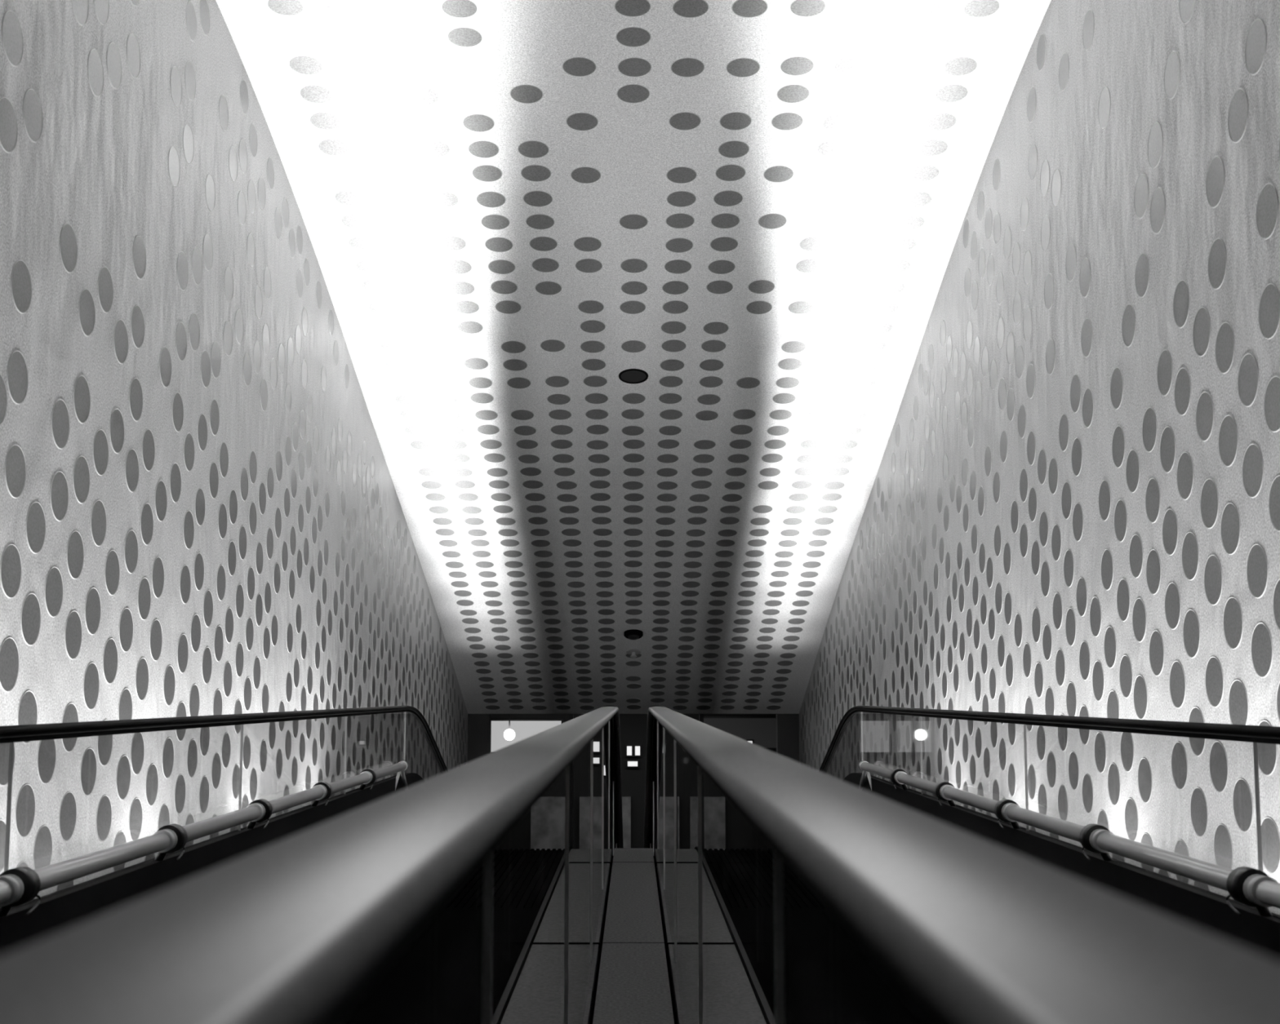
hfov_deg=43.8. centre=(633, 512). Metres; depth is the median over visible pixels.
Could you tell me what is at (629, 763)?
pane
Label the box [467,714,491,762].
door frame
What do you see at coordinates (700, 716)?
mullion
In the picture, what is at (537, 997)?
floor panel
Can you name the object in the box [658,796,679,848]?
panel
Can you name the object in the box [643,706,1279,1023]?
railing
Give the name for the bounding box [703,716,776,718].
frame
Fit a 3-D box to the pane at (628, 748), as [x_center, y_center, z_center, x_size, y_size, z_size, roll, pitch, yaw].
[-0.076,4.457,29.721,0.092,0.169,0.030,0,-7,0]
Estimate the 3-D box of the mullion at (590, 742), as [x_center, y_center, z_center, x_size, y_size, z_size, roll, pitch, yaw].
[-0.505,4.124,19.156,0.030,3.355,0.100,0,-7,0]
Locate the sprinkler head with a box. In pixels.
[626,648,640,657]
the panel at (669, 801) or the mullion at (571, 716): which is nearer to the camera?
the mullion at (571, 716)
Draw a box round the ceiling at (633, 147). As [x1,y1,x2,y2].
[215,0,1051,714]
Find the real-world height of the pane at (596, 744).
0.185 m
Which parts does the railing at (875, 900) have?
comb plate, arm, arm, arm, handrail, arm, arm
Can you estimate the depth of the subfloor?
6.24 m
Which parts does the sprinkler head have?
plate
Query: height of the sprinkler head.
0.093 m
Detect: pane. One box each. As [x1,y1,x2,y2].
[490,720,561,752]
[593,742,599,751]
[593,757,599,764]
[626,746,631,755]
[627,761,637,766]
[635,746,639,755]
[703,718,776,747]
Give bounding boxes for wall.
[0,0,467,899]
[490,714,776,850]
[799,0,1279,915]
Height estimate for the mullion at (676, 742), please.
3.355 m
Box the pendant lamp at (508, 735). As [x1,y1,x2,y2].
[503,714,515,740]
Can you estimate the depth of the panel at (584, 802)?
29.44 m
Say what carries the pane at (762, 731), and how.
attached to the wall at (740, 834)
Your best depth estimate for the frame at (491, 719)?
29.75 m
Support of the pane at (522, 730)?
attached to the wall at (740, 834)
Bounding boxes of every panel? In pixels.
[530,796,564,850]
[579,796,604,848]
[622,796,631,848]
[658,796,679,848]
[689,796,725,850]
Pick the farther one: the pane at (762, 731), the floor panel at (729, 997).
the pane at (762, 731)
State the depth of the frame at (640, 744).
29.69 m
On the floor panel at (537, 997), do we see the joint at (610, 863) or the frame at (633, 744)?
the joint at (610, 863)
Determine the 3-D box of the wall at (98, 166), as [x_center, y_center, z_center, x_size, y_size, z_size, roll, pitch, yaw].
[-2.075,1.083,7.626,0.150,7.980,23.400,0,-7,0]
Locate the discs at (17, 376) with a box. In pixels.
[0,0,466,892]
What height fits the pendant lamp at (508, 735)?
0.720 m
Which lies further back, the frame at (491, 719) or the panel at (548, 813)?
the frame at (491, 719)
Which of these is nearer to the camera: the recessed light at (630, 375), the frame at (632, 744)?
the recessed light at (630, 375)
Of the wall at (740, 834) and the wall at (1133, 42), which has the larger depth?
the wall at (740, 834)
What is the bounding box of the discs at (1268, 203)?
[800,0,1279,891]
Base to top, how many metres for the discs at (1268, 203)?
7.303 m
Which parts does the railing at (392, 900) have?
arm, arm, handrail, arm, arm, arm, comb plate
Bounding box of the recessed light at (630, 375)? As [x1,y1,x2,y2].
[618,368,648,383]
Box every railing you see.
[0,706,623,1023]
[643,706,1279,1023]
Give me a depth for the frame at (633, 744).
29.69 m
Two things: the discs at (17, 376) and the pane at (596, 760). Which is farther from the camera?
the pane at (596, 760)
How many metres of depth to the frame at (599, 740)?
29.69 m
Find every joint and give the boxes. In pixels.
[532,942,734,948]
[568,862,697,866]
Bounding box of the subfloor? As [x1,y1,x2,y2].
[589,856,677,1023]
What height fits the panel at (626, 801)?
1.600 m
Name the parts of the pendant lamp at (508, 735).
stem, globe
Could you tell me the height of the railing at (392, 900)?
3.665 m
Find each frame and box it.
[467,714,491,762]
[491,719,561,720]
[599,740,600,753]
[625,744,626,757]
[631,744,633,757]
[633,744,635,757]
[640,744,641,757]
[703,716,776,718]
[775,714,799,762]
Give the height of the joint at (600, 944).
0.021 m
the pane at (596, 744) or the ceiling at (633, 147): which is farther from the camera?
the pane at (596, 744)
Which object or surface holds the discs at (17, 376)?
attached to the wall at (98, 166)
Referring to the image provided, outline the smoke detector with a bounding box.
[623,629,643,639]
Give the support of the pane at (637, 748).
on the frame
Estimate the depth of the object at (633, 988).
6.10 m
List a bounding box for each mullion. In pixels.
[568,714,573,848]
[590,742,593,782]
[675,742,677,848]
[698,714,704,850]
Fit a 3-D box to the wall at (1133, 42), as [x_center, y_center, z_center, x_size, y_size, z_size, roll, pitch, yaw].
[2.075,1.083,7.626,0.150,7.980,23.400,0,-7,0]
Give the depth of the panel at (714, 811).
29.44 m
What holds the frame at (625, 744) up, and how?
attached to the wall at (740, 834)
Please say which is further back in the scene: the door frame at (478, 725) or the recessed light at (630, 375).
the door frame at (478, 725)

